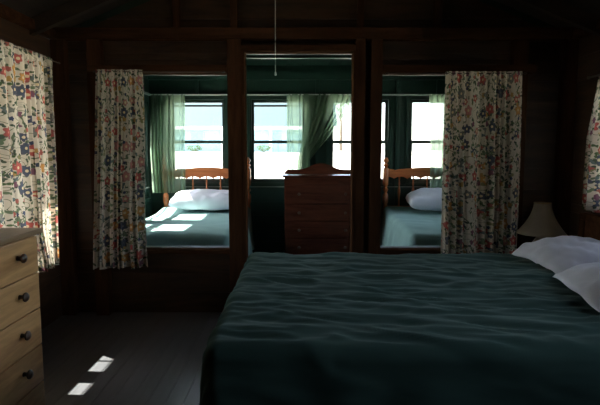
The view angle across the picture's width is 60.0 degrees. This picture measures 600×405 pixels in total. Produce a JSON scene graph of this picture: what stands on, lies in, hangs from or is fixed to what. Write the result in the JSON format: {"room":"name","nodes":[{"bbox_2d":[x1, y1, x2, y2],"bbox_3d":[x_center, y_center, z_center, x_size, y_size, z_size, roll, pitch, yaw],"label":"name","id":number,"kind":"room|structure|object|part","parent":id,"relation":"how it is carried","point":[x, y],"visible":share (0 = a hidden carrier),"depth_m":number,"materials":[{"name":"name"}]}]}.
{"room":"bedroom","nodes":[
{"label":"bedroom","id":0,"kind":"room"},
{"bbox_2d":[0,17,62,329],"bbox_3d":[-1.860,0.108,1.182,0.100,2.058,5.530,0,6,0],"label":"wall","id":1,"kind":"structure","parent":0,"point":[50,292],"depth_m":3.67,"materials":[{"name":"brown wood"}]},
{"bbox_2d":[0,3,55,38],"bbox_3d":[-1.780,-0.937,1.029,0.060,0.060,5.434,0,6,0],"label":"trim","id":2,"kind":"structure","parent":1,"relation":"attached to","point":[7,13],"depth_m":3.28,"materials":[{"name":"brown wood"}]},
{"bbox_2d":[4,43,59,63],"bbox_3d":[-1.725,-0.897,2.719,0.015,0.015,2.042,0,6,0],"label":"curtain rod","id":3,"kind":"object","parent":1,"relation":"attached to","point":[4,43],"visible":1,"depth_m":3.33,"materials":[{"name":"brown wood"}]},
{"bbox_2d":[0,39,59,274],"bbox_3d":[-1.721,-0.248,3.337,0.102,1.440,0.751,0,6,0],"label":"floral curtain","id":4,"kind":"object","parent":3,"relation":"hanging from","point":[28,166],"visible":0.84,"depth_m":3.28,"materials":[{"name":"fabric"}]},
{"bbox_2d":[29,0,115,35],"bbox_3d":[-0.855,-1.548,3.423,1.870,0.874,0.050,0,6,0],"label":"beam","id":5,"kind":"structure","parent":1,"relation":"attached to","point":[72,9],"depth_m":3.43,"materials":[{"name":"brown wood"}]},
{"bbox_2d":[41,312,221,404],"bbox_3d":[0.130,1.161,1.256,4.080,0.060,5.670,0,6,0],"label":"floor","id":6,"kind":"structure","parent":0,"point":[90,358],"depth_m":3.14,"materials":[{"name":"wood"}]},
{"bbox_2d":[0,228,44,404],"bbox_3d":[-1.406,0.609,1.958,0.508,0.900,0.935,0,6,0],"label":"pine dresser","id":7,"kind":"object","parent":6,"relation":"on","point":[21,354],"visible":1,"depth_m":2.21,"materials":[{"name":"brown wood"}]},
{"bbox_3d":[-1.200,0.274,1.924,0.019,0.164,0.875,0,6,0],"label":"drawer","id":8,"kind":"part","parent":7,"relation":"part of","materials":[{"name":"brown wood"}]},
{"bbox_3d":[-1.200,0.440,1.941,0.019,0.162,0.875,0,6,0],"label":"drawer","id":9,"kind":"part","parent":7,"relation":"part of","materials":[{"name":"brown wood"}]},
{"bbox_3d":[-1.200,0.608,1.958,0.019,0.166,0.875,0,6,0],"label":"drawer","id":10,"kind":"part","parent":7,"relation":"part of","materials":[{"name":"brown wood"}]},
{"bbox_3d":[-1.171,0.236,2.189,0.038,0.041,0.040,0,6,0],"label":"knob","id":11,"kind":"part","parent":7,"relation":"part of","materials":[{"name":"black metal"}]},
{"bbox_3d":[-1.200,0.779,1.975,0.019,0.171,0.875,0,6,0],"label":"drawer","id":12,"kind":"part","parent":7,"relation":"part of","materials":[{"name":"brown wood"}]},
{"bbox_3d":[-1.171,0.402,2.206,0.038,0.041,0.040,0,6,0],"label":"knob","id":13,"kind":"part","parent":7,"relation":"part of","materials":[{"name":"black metal"}]},
{"bbox_3d":[-1.171,0.569,2.223,0.038,0.041,0.040,0,6,0],"label":"knob","id":14,"kind":"part","parent":7,"relation":"part of","materials":[{"name":"black metal"}]},
{"bbox_3d":[-1.171,0.741,2.240,0.038,0.041,0.040,0,6,0],"label":"knob","id":15,"kind":"part","parent":7,"relation":"part of","materials":[{"name":"black metal"}]},
{"bbox_3d":[-1.200,0.914,1.988,0.018,0.085,0.875,0,6,0],"label":"rail","id":16,"kind":"part","parent":7,"relation":"part of","materials":[{"name":"brown wood"}]},
{"bbox_2d":[578,213,599,240],"bbox_3d":[0.843,0.576,2.585,2.125,0.840,1.810,0,6,0],"label":"double bed","id":17,"kind":"object","parent":6,"relation":"on","point":[589,224],"visible":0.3,"depth_m":3.33,"materials":[{"name":"brown wood"}]},
{"bbox_2d":[199,252,599,404],"bbox_3d":[0.739,0.639,2.549,2.218,0.521,1.714,0,6,0],"label":"bedspread","id":18,"kind":"object","parent":17,"relation":"on","point":[329,328],"visible":0.97,"depth_m":1.83,"materials":[{"name":"teal fabric"}]},
{"bbox_2d":[512,235,599,273],"bbox_3d":[1.577,0.290,2.994,0.476,0.175,0.610,0,6,-3],"label":"pillow","id":19,"kind":"object","parent":18,"relation":"on","point":[558,254],"visible":0.91,"depth_m":2.88,"materials":[{"name":"white fabric"}]},
{"bbox_2d":[553,262,599,311],"bbox_3d":[1.466,0.348,2.295,0.495,0.142,0.667,1,6,11],"label":"pillow","id":20,"kind":"object","parent":18,"relation":"on","point":[583,279],"visible":1,"depth_m":2.31,"materials":[{"name":"white fabric"}]},
{"bbox_3d":[1.875,0.510,3.453,0.060,0.800,0.060,0,6,0],"label":"headboard post","id":21,"kind":"part","parent":17,"relation":"part of","materials":[{"name":"brown wood"}]},
{"bbox_3d":[1.660,0.645,3.659,0.360,0.490,0.327,0,6,0],"label":"nightstand","id":22,"kind":"object","parent":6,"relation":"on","visible":0},
{"bbox_2d":[516,202,567,241],"bbox_3d":[1.680,0.200,3.618,0.330,0.403,0.330,0,6,0],"label":"table lamp","id":23,"kind":"object","parent":22,"relation":"on","point":[542,223],"visible":0.87,"depth_m":3.54,"materials":[{"name":"fabric"}]},
{"bbox_2d":[143,76,152,217],"bbox_3d":[-1.810,-0.381,5.125,0.080,2.248,2.324,0,6,0],"label":"wall","id":24,"kind":"structure","parent":0,"point":[148,204],"depth_m":6.04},
{"bbox_2d":[144,102,152,200],"bbox_3d":[-1.810,-0.544,5.574,0.140,1.145,1.030,0,6,0],"label":"window","id":25,"kind":"structure","parent":24,"relation":"in","point":[146,105],"depth_m":6.04,"materials":[{"name":"green paint"}]},
{"bbox_3d":[-1.808,-0.204,5.607,0.025,0.353,0.920,0,6,0],"label":"sash","id":26,"kind":"part","parent":25,"relation":"part of","materials":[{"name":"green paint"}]},
{"bbox_2d":[246,55,351,58],"bbox_3d":[0.165,-1.432,4.962,3.870,0.115,0.050,0,6,0],"label":"trim","id":27,"kind":"structure","parent":24,"relation":"attached to","point":[247,56],"depth_m":4.94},
{"bbox_2d":[149,65,444,252],"bbox_3d":[0.165,-0.491,6.232,3.870,2.248,0.100,0,6,0],"label":"wall","id":28,"kind":"structure","parent":0,"point":[267,203],"depth_m":6.12,"materials":[{"name":"wood"}]},
{"bbox_2d":[194,80,198,93],"bbox_3d":[-1.210,-1.350,6.075,0.044,0.159,0.039,0,6,0],"label":"trim","id":29,"kind":"structure","parent":28,"relation":"attached to","point":[196,84],"depth_m":6.06,"materials":[{"name":"wood"}]},
{"bbox_2d":[185,97,228,185],"bbox_3d":[-1.210,-0.717,6.199,0.740,1.065,0.140,0,6,0],"label":"window","id":30,"kind":"structure","parent":28,"relation":"in","point":[224,142],"depth_m":6.18,"materials":[{"name":"green paint"}]},
{"bbox_3d":[-1.210,-0.734,6.250,0.630,0.980,0.015,0,6,0],"label":"storm frame","id":31,"kind":"part","parent":30,"relation":"part of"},
{"bbox_3d":[-1.210,-0.963,6.202,0.630,0.516,0.025,0,6,0],"label":"sash","id":32,"kind":"part","parent":30,"relation":"part of","materials":[{"name":"clear glass"}]},
{"bbox_3d":[-1.210,-0.490,6.220,0.630,0.500,0.025,0,6,0],"label":"sash","id":33,"kind":"part","parent":30,"relation":"part of","materials":[{"name":"green paint"}]},
{"bbox_2d":[247,97,286,184],"bbox_3d":[-0.260,-0.717,6.199,0.740,1.065,0.140,0,6,0],"label":"window","id":34,"kind":"structure","parent":28,"relation":"in","point":[251,141],"depth_m":6.18,"materials":[{"name":"green paint"}]},
{"bbox_3d":[-0.260,-0.963,6.202,0.630,0.516,0.025,0,6,0],"label":"sash","id":35,"kind":"part","parent":34,"relation":"part of","materials":[{"name":"clear glass"}]},
{"bbox_3d":[-0.260,-0.490,6.220,0.630,0.500,0.025,0,6,0],"label":"sash","id":36,"kind":"part","parent":34,"relation":"part of","materials":[{"name":"green paint"}]},
{"bbox_3d":[-0.260,-0.734,6.250,0.630,0.980,0.015,0,6,0],"label":"storm frame","id":37,"kind":"part","parent":34,"relation":"part of","materials":[{"name":"grey metal"}]},
{"bbox_2d":[148,71,444,79],"bbox_3d":[0.165,-1.479,6.058,3.870,0.100,0.049,0,6,0],"label":"trim","id":38,"kind":"structure","parent":28,"relation":"attached to","point":[251,75],"depth_m":6.04,"materials":[{"name":"wood"}]},
{"bbox_2d":[150,94,442,94],"bbox_3d":[0.165,-1.250,6.031,3.862,0.019,0.019,0,6,0],"label":"curtain rod","id":39,"kind":"object","parent":28,"relation":"attached to","point":[150,94],"visible":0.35,"depth_m":6.03,"materials":[{"name":"white metal"}]},
{"bbox_2d":[150,94,185,192],"bbox_3d":[-1.530,-0.684,6.023,0.410,1.145,0.150,0,6,0],"label":"sheer curtain","id":40,"kind":"object","parent":39,"relation":"hanging from","point":[167,138],"visible":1,"depth_m":6.02,"materials":[{"name":"green fabric"}]},
{"bbox_2d":[287,94,309,169],"bbox_3d":[-0.017,-0.670,6.089,0.276,1.185,0.074,0,6,5],"label":"sheer curtain","id":41,"kind":"object","parent":39,"relation":"hanging from","point":[297,105],"visible":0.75,"depth_m":6.06,"materials":[{"name":"green fabric"}]},
{"bbox_2d":[297,94,350,169],"bbox_3d":[0.290,-0.735,6.083,0.650,1.055,0.069,0,6,0],"label":"sheer curtain","id":42,"kind":"object","parent":39,"relation":"hanging from","point":[325,111],"visible":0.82,"depth_m":6.05,"materials":[{"name":"green fabric"}]},
{"bbox_2d":[429,94,444,187],"bbox_3d":[1.715,-0.704,6.018,0.430,1.105,0.154,0,6,0],"label":"sheer curtain","id":43,"kind":"object","parent":39,"relation":"hanging from","point":[436,102],"visible":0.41,"depth_m":6.01,"materials":[{"name":"fabric"}]},
{"bbox_2d":[185,95,428,95],"bbox_3d":[0.165,-1.258,6.077,3.810,0.020,0.054,0,6,0],"label":"trim","id":44,"kind":"structure","parent":28,"relation":"attached to","point":[185,95],"depth_m":6.05,"materials":[{"name":"green paint"}]},
{"bbox_2d":[186,186,429,186],"bbox_3d":[0.165,-0.186,6.187,3.810,0.012,0.009,0,6,0],"label":"trim","id":45,"kind":"structure","parent":28,"relation":"attached to","point":[186,186],"depth_m":6.18,"materials":[{"name":"green paint"}]},
{"bbox_2d":[315,149,318,163],"bbox_3d":[0.205,-0.309,6.189,0.044,1.885,0.019,0,6,0],"label":"trim","id":46,"kind":"structure","parent":28,"relation":"attached to","point":[317,152],"depth_m":6.16,"materials":[{"name":"wood"}]},
{"bbox_2d":[316,80,319,93],"bbox_3d":[0.205,-1.350,6.075,0.044,0.159,0.039,0,6,0],"label":"trim","id":47,"kind":"structure","parent":28,"relation":"attached to","point":[317,81],"depth_m":6.06,"materials":[{"name":"wood"}]},
{"bbox_2d":[326,97,393,185],"bbox_3d":[0.704,-0.717,6.199,0.787,1.065,0.140,0,6,0],"label":"window","id":48,"kind":"structure","parent":28,"relation":"in","point":[388,135],"depth_m":6.17,"materials":[{"name":"green paint"}]},
{"bbox_3d":[0.704,-0.963,6.202,0.677,0.516,0.025,0,6,0],"label":"sash","id":49,"kind":"part","parent":48,"relation":"part of","materials":[{"name":"clear glass"}]},
{"bbox_3d":[0.704,-0.490,6.220,0.677,0.500,0.025,0,6,0],"label":"sash","id":50,"kind":"part","parent":48,"relation":"part of","materials":[{"name":"green paint"}]},
{"bbox_2d":[394,96,399,205],"bbox_3d":[1.150,-0.309,6.189,0.044,1.885,0.019,0,6,0],"label":"trim","id":51,"kind":"structure","parent":28,"relation":"attached to","point":[397,97],"depth_m":6.14,"materials":[{"name":"wood"}]},
{"bbox_2d":[396,80,400,93],"bbox_3d":[1.150,-1.350,6.075,0.044,0.159,0.039,0,6,0],"label":"trim","id":52,"kind":"structure","parent":28,"relation":"attached to","point":[398,82],"depth_m":6.06,"materials":[{"name":"wood"}]},
{"bbox_2d":[405,97,429,185],"bbox_3d":[1.620,-0.717,6.199,0.740,1.065,0.140,0,6,0],"label":"window","id":53,"kind":"structure","parent":28,"relation":"in","point":[409,101],"depth_m":6.17,"materials":[{"name":"green paint"}]},
{"bbox_3d":[1.620,-0.963,6.202,0.630,0.516,0.025,0,6,0],"label":"sash","id":54,"kind":"part","parent":53,"relation":"part of","materials":[{"name":"clear glass"}]},
{"bbox_3d":[1.620,-0.490,6.220,0.630,0.500,0.025,0,6,0],"label":"sash","id":55,"kind":"part","parent":53,"relation":"part of","materials":[{"name":"green paint"}]},
{"bbox_2d":[436,80,440,93],"bbox_3d":[1.620,-1.350,6.075,0.044,0.159,0.039,0,6,0],"label":"trim","id":56,"kind":"structure","parent":28,"relation":"attached to","point":[438,85],"depth_m":6.06,"materials":[{"name":"wood"}]},
{"bbox_2d":[247,59,350,64],"bbox_3d":[0.165,-1.510,4.963,3.870,0.040,2.224,0,6,0],"label":"ceiling","id":57,"kind":"structure","parent":0,"point":[249,61],"depth_m":5.85,"materials":[{"name":"wood"}]},
{"bbox_2d":[2,0,599,27],"bbox_3d":[-0.225,-1.153,0.558,5.190,1.291,5.540,0,6,0],"label":"ceiling","id":58,"kind":"structure","parent":0,"point":[22,6],"depth_m":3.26,"materials":[{"name":"brown wood"}]},
{"bbox_2d":[274,0,276,75],"bbox_3d":[-0.097,-1.157,2.095,0.120,1.280,0.120,0,6,0],"label":"pull cord","id":59,"kind":"object","parent":58,"relation":"hanging from","point":[275,74],"visible":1,"depth_m":2.10,"materials":[{"name":"white fabric"}]},
{"bbox_3d":[-0.100,-1.133,2.053,0.004,1.206,0.003,0,6,0],"label":"pull cord","id":60,"kind":"part","parent":59,"relation":"part of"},
{"bbox_2d":[68,0,560,311],"bbox_3d":[0.105,-0.553,3.909,3.830,2.832,0.030,0,6,0],"label":"wall","id":61,"kind":"structure","parent":0,"point":[170,282],"depth_m":3.85,"materials":[{"name":"brown wood"}]},
{"bbox_2d":[50,39,78,314],"bbox_3d":[-1.760,-0.163,3.896,0.099,2.050,0.075,0,6,0],"label":"wall post","id":62,"kind":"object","parent":61,"relation":"attached to","point":[58,48],"depth_m":3.87,"materials":[{"name":"brown wood"}]},
{"bbox_2d":[86,39,112,314],"bbox_3d":[-1.500,-0.163,3.896,0.100,2.050,0.075,0,6,0],"label":"trim","id":63,"kind":"structure","parent":61,"relation":"attached to","point":[94,53],"depth_m":3.84,"materials":[{"name":"brown wood"}]},
{"bbox_2d":[86,65,226,73],"bbox_3d":[-1.040,-0.975,3.812,1.019,0.057,0.080,0,6,0],"label":"trim","id":64,"kind":"structure","parent":61,"relation":"attached to","point":[90,68],"depth_m":3.77,"materials":[{"name":"brown wood"}]},
{"bbox_2d":[93,71,224,72],"bbox_3d":[-1.010,-0.937,3.725,0.952,0.015,0.015,0,6,0],"label":"curtain rod","id":65,"kind":"object","parent":61,"relation":"attached to","point":[93,71],"visible":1,"depth_m":3.72,"materials":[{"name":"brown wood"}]},
{"bbox_2d":[93,69,147,269],"bbox_3d":[-1.321,-0.231,3.794,0.403,1.449,0.100,0,6,-3],"label":"floral curtain","id":66,"kind":"object","parent":65,"relation":"hanging from","point":[119,238],"visible":1,"depth_m":3.78,"materials":[{"name":"fabric"}]},
{"bbox_2d":[172,0,180,26],"bbox_3d":[-0.900,-1.395,3.783,0.050,0.262,0.055,0,6,0],"label":"trim","id":67,"kind":"structure","parent":61,"relation":"attached to","point":[176,15],"depth_m":3.76,"materials":[{"name":"brown wood"}]},
{"bbox_2d":[147,246,228,246],"bbox_3d":[-0.993,0.351,4.058,0.915,0.022,0.024,0,6,0],"label":"trim","id":68,"kind":"structure","parent":61,"relation":"attached to","point":[147,246],"depth_m":4.05,"materials":[{"name":"green paint"}]},
{"bbox_2d":[147,248,228,253],"bbox_3d":[-0.990,0.367,3.976,0.918,0.030,0.140,0,6,0],"label":"trim","id":69,"kind":"structure","parent":61,"relation":"attached to","point":[149,250],"depth_m":3.91,"materials":[{"name":"brown wood"}]},
{"bbox_2d":[230,0,237,26],"bbox_3d":[-0.480,-1.480,3.774,0.050,0.434,0.055,0,6,0],"label":"trim","id":70,"kind":"structure","parent":61,"relation":"attached to","point":[233,3],"depth_m":3.76,"materials":[{"name":"brown wood"}]},
{"bbox_2d":[227,39,243,292],"bbox_3d":[-0.477,-0.162,3.891,0.105,2.050,0.085,0,6,0],"label":"trim","id":71,"kind":"structure","parent":61,"relation":"attached to","point":[234,81],"depth_m":3.83,"materials":[{"name":"brown wood"}]},
{"bbox_2d":[241,51,247,263],"bbox_3d":[-0.412,-0.122,3.915,0.024,1.965,0.145,0,6,0],"label":"trim","id":72,"kind":"structure","parent":61,"relation":"attached to","point":[243,54],"depth_m":3.83,"materials":[{"name":"brown wood"}]},
{"bbox_2d":[241,45,355,52],"bbox_3d":[-0.009,-1.123,3.816,0.829,0.044,0.143,0,6,0],"label":"trim","id":73,"kind":"structure","parent":61,"relation":"attached to","point":[247,48],"depth_m":3.75,"materials":[{"name":"brown wood"}]},
{"bbox_2d":[52,27,576,40],"bbox_3d":[0.105,-1.222,3.780,3.830,0.079,0.095,0,6,0],"label":"ceiling beam","id":74,"kind":"structure","parent":61,"relation":"attached to","point":[65,33],"depth_m":3.73,"materials":[{"name":"brown wood"}]},
{"bbox_2d":[350,51,355,251],"bbox_3d":[0.395,-0.122,3.915,0.020,1.965,0.145,0,6,0],"label":"trim","id":75,"kind":"structure","parent":61,"relation":"attached to","point":[353,61],"depth_m":3.83,"materials":[{"name":"brown wood"}]},
{"bbox_2d":[354,39,365,252],"bbox_3d":[0.441,-0.162,3.891,0.069,2.050,0.085,0,6,0],"label":"trim","id":76,"kind":"structure","parent":61,"relation":"attached to","point":[360,44],"depth_m":3.82,"materials":[{"name":"brown wood"}]},
{"bbox_2d":[357,0,363,26],"bbox_3d":[0.440,-1.531,3.769,0.050,0.537,0.055,0,6,0],"label":"trim","id":77,"kind":"structure","parent":61,"relation":"attached to","point":[360,3],"depth_m":3.76,"materials":[{"name":"brown wood"}]},
{"bbox_2d":[367,39,382,253],"bbox_3d":[0.557,-0.162,3.891,0.085,2.050,0.085,0,6,0],"label":"trim","id":78,"kind":"structure","parent":61,"relation":"attached to","point":[376,45],"depth_m":3.83,"materials":[{"name":"brown wood"}]},
{"bbox_2d":[380,246,440,246],"bbox_3d":[1.077,0.351,4.058,0.945,0.022,0.024,0,6,0],"label":"trim","id":79,"kind":"structure","parent":61,"relation":"attached to","point":[380,246],"depth_m":4.05,"materials":[{"name":"green paint"}]},
{"bbox_2d":[380,248,440,253],"bbox_3d":[1.075,0.367,3.976,0.949,0.030,0.140,0,6,0],"label":"trim","id":80,"kind":"structure","parent":61,"relation":"attached to","point":[382,250],"depth_m":3.91,"materials":[{"name":"brown wood"}]},
{"bbox_2d":[433,0,441,26],"bbox_3d":[1.000,-1.417,3.780,0.050,0.307,0.055,0,6,0],"label":"trim","id":81,"kind":"structure","parent":61,"relation":"attached to","point":[437,4],"depth_m":3.76,"materials":[{"name":"brown wood"}]},
{"bbox_2d":[386,72,526,74],"bbox_3d":[1.120,-0.925,3.727,1.012,0.015,0.015,0,6,0],"label":"curtain rod","id":82,"kind":"object","parent":61,"relation":"attached to","point":[387,73],"visible":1,"depth_m":3.72,"materials":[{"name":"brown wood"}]},
{"bbox_2d":[441,71,521,253],"bbox_3d":[1.323,-0.225,3.792,0.556,1.436,0.114,0,6,0],"label":"floral curtain","id":83,"kind":"object","parent":82,"relation":"hanging from","point":[482,134],"visible":0.91,"depth_m":3.77,"materials":[{"name":"fabric"}]},
{"bbox_2d":[383,65,536,73],"bbox_3d":[1.161,-0.975,3.812,1.119,0.057,0.080,0,6,0],"label":"trim","id":84,"kind":"structure","parent":61,"relation":"attached to","point":[530,69],"depth_m":3.77,"materials":[{"name":"brown wood"}]},
{"bbox_2d":[510,39,529,248],"bbox_3d":[1.605,-0.163,3.896,0.109,2.050,0.075,0,6,0],"label":"trim","id":85,"kind":"structure","parent":61,"relation":"attached to","point":[519,48],"depth_m":3.80,"materials":[{"name":"brown wood"}]},
{"bbox_2d":[553,39,578,235],"bbox_3d":[1.970,-0.163,3.896,0.099,2.050,0.075,0,6,0],"label":"trim","id":86,"kind":"structure","parent":61,"relation":"attached to","point":[569,48],"depth_m":3.83,"materials":[{"name":"brown wood"}]},
{"bbox_2d":[569,34,599,235],"bbox_3d":[2.070,0.108,1.182,0.100,2.058,5.530,0,6,0],"label":"wall","id":87,"kind":"structure","parent":0,"point":[589,46],"depth_m":3.72,"materials":[{"name":"brown wood"}]},
{"bbox_2d":[515,0,599,35],"bbox_3d":[1.060,-1.548,3.423,1.880,0.874,0.050,0,6,0],"label":"trim","id":88,"kind":"structure","parent":87,"relation":"attached to","point":[563,11],"depth_m":3.43,"materials":[{"name":"brown wood"}]},
{"bbox_2d":[573,19,599,38],"bbox_3d":[1.990,-0.937,1.029,0.060,0.060,5.434,0,6,0],"label":"trim","id":89,"kind":"structure","parent":87,"relation":"attached to","point":[578,33],"depth_m":3.63,"materials":[{"name":"brown wood"}]},
{"bbox_2d":[587,74,599,79],"bbox_3d":[1.945,-0.774,2.837,0.022,0.022,1.372,0,6,0],"label":"curtain rod","id":90,"kind":"object","parent":87,"relation":"attached to","point":[588,77],"visible":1,"depth_m":3.45,"materials":[{"name":"metal"}]},
{"bbox_2d":[582,73,599,212],"bbox_3d":[1.944,-0.371,3.214,0.073,0.900,0.630,0,6,-3],"label":"floral curtain","id":91,"kind":"object","parent":90,"relation":"hanging from","point":[590,200],"visible":1,"depth_m":3.42,"materials":[{"name":"fabric"}]},
{"bbox_3d":[0.200,0.766,5.212,4.140,0.060,2.280,0,6,0],"label":"floor","id":92,"kind":"structure","parent":0,"visible":0},
{"bbox_2d":[163,157,250,208],"bbox_3d":[-1.095,0.144,5.245,1.038,1.172,1.858,0,6,0],"label":"twin bed","id":93,"kind":"object","parent":92,"relation":"on","point":[199,172],"visible":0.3,"depth_m":6.09,"materials":[{"name":"orange wood"}]},
{"bbox_3d":[-1.580,0.055,6.136,0.068,1.172,0.068,0,6,0],"label":"headboard post","id":94,"kind":"part","parent":93,"relation":"part of","materials":[{"name":"orange wood"}]},
{"bbox_2d":[145,207,254,255],"bbox_3d":[-1.095,0.369,5.188,1.161,0.470,1.950,0,6,0],"label":"bedspread","id":95,"kind":"object","parent":93,"relation":"on","point":[171,226],"visible":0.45,"depth_m":4.71,"materials":[{"name":"teal fabric"}]},
{"bbox_2d":[169,189,228,209],"bbox_3d":[-1.040,-0.038,5.825,0.784,0.227,0.438,0,6,-1],"label":"pillow","id":96,"kind":"object","parent":95,"relation":"on","point":[196,199],"visible":0.81,"depth_m":5.63,"materials":[{"name":"white fabric"}]},
{"bbox_3d":[-1.095,-0.345,6.096,0.930,0.138,0.022,0,6,0],"label":"headboard rail","id":97,"kind":"part","parent":93,"relation":"part of","materials":[{"name":"orange wood"}]},
{"bbox_3d":[-0.610,0.055,6.136,0.068,1.172,0.068,0,6,0],"label":"headboard post","id":98,"kind":"part","parent":93,"relation":"part of","materials":[{"name":"orange wood"}]},
{"bbox_2d":[282,163,349,254],"bbox_3d":[0.242,0.114,5.884,0.865,1.105,0.492,0,6,0],"label":"chest","id":99,"kind":"object","parent":92,"relation":"on","point":[316,196],"visible":0.8,"depth_m":5.67,"materials":[{"name":"red wood"}]},
{"bbox_3d":[0.242,-0.092,5.659,0.805,0.210,0.021,0,6,0],"label":"drawer","id":100,"kind":"part","parent":99,"relation":"part of","materials":[{"name":"red wood"}]},
{"bbox_3d":[0.242,0.111,5.680,0.805,0.180,0.021,0,6,0],"label":"drawer","id":101,"kind":"part","parent":99,"relation":"part of","materials":[{"name":"red wood"}]},
{"bbox_3d":[0.242,0.300,5.699,0.805,0.180,0.021,0,6,0],"label":"drawer","id":102,"kind":"part","parent":99,"relation":"part of","materials":[{"name":"red wood"}]},
{"bbox_3d":[0.242,0.490,5.717,0.805,0.180,0.021,0,6,0],"label":"drawer","id":103,"kind":"part","parent":99,"relation":"part of","materials":[{"name":"red wood"}]},
{"bbox_3d":[0.242,-0.398,6.060,0.855,0.121,0.020,0,6,0],"label":"rail","id":104,"kind":"part","parent":99,"relation":"part of","materials":[{"name":"red wood"}]},
{"bbox_2d":[382,157,429,212],"bbox_3d":[1.461,0.144,5.245,1.038,1.172,1.858,0,6,2],"label":"twin bed","id":105,"kind":"object","parent":92,"relation":"on","point":[420,172],"visible":0.21,"depth_m":6.09,"materials":[{"name":"orange wood"}]},
{"bbox_3d":[1.008,0.053,6.152,0.068,1.172,0.068,0,6,2],"label":"headboard post","id":106,"kind":"part","parent":105,"relation":"part of","materials":[{"name":"orange wood"}]},
{"bbox_3d":[1.492,-0.345,6.095,0.930,0.138,0.022,0,6,2],"label":"headboard rail","id":107,"kind":"part","parent":105,"relation":"part of","materials":[{"name":"orange wood"}]},
{"bbox_2d":[380,206,440,245],"bbox_3d":[1.460,0.368,5.190,1.161,0.470,1.948,0,6,2],"label":"bedspread","id":108,"kind":"object","parent":105,"relation":"on","point":[400,226],"visible":0.28,"depth_m":5.08,"materials":[{"name":"teal fabric"}]},
{"bbox_2d":[406,187,441,210],"bbox_3d":[1.570,-0.039,5.805,0.726,0.252,0.459,0,6,3],"label":"pillow","id":109,"kind":"object","parent":108,"relation":"on","point":[426,199],"visible":0.44,"depth_m":5.61,"materials":[{"name":"white fabric"}]},
{"label":"outside","id":110,"kind":"structure","parent":0,"visible":0},
{"bbox_2d":[185,151,429,178],"bbox_3d":[0.000,-4.145,49.835,240.000,1.649,180.000,0,6,0],"label":"ground","id":111,"kind":"structure","parent":110,"point":[268,165],"depth_m":26.81,"materials":[{"name":"white"}]},
{"bbox_2d":[186,145,202,151],"bbox_3d":[-7.583,-3.869,37.404,1.266,0.578,1.078,0,6,0],"label":"shrub","id":112,"kind":"object","parent":111,"relation":"on","point":[189,146],"visible":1,"depth_m":37.26,"materials":[{"name":"green plant"}]},
{"bbox_2d":[185,103,337,151],"bbox_3d":[-5.500,-6.531,43.537,16.600,4.850,9.660,0,6,0],"label":"cottage","id":113,"kind":"structure","parent":111,"relation":"on","point":[201,123],"depth_m":39.74,"materials":[{"name":"blue"}]},
{"bbox_3d":[-7.850,-4.987,39.640,0.900,0.650,0.019,0,6,0],"label":"pane","id":114,"kind":"part","parent":113,"relation":"part of","materials":[{"name":"clear glass"}]},
{"bbox_3d":[-2.210,-4.599,39.026,0.180,1.900,0.180,0,6,0],"label":"porch post","id":115,"kind":"part","parent":113,"relation":"part of","materials":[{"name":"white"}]},
{"bbox_3d":[-1.850,-4.987,39.640,0.900,0.650,0.019,0,6,0],"label":"pane","id":116,"kind":"part","parent":113,"relation":"part of","materials":[{"name":"clear glass"}]},
{"bbox_2d":[255,145,272,151],"bbox_3d":[-2.603,-3.879,37.401,1.282,0.598,1.058,0,6,0],"label":"shrub","id":117,"kind":"object","parent":111,"relation":"on","point":[268,148],"visible":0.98,"depth_m":37.25,"materials":[{"name":"green plant"}]},
{"bbox_2d":[339,103,350,150],"bbox_3d":[4.823,-9.911,57.216,6.620,8.867,6.415,0,6,0],"label":"tree","id":118,"kind":"object","parent":111,"relation":"on","point":[340,138],"visible":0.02,"depth_m":57.43,"materials":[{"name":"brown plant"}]}
]}

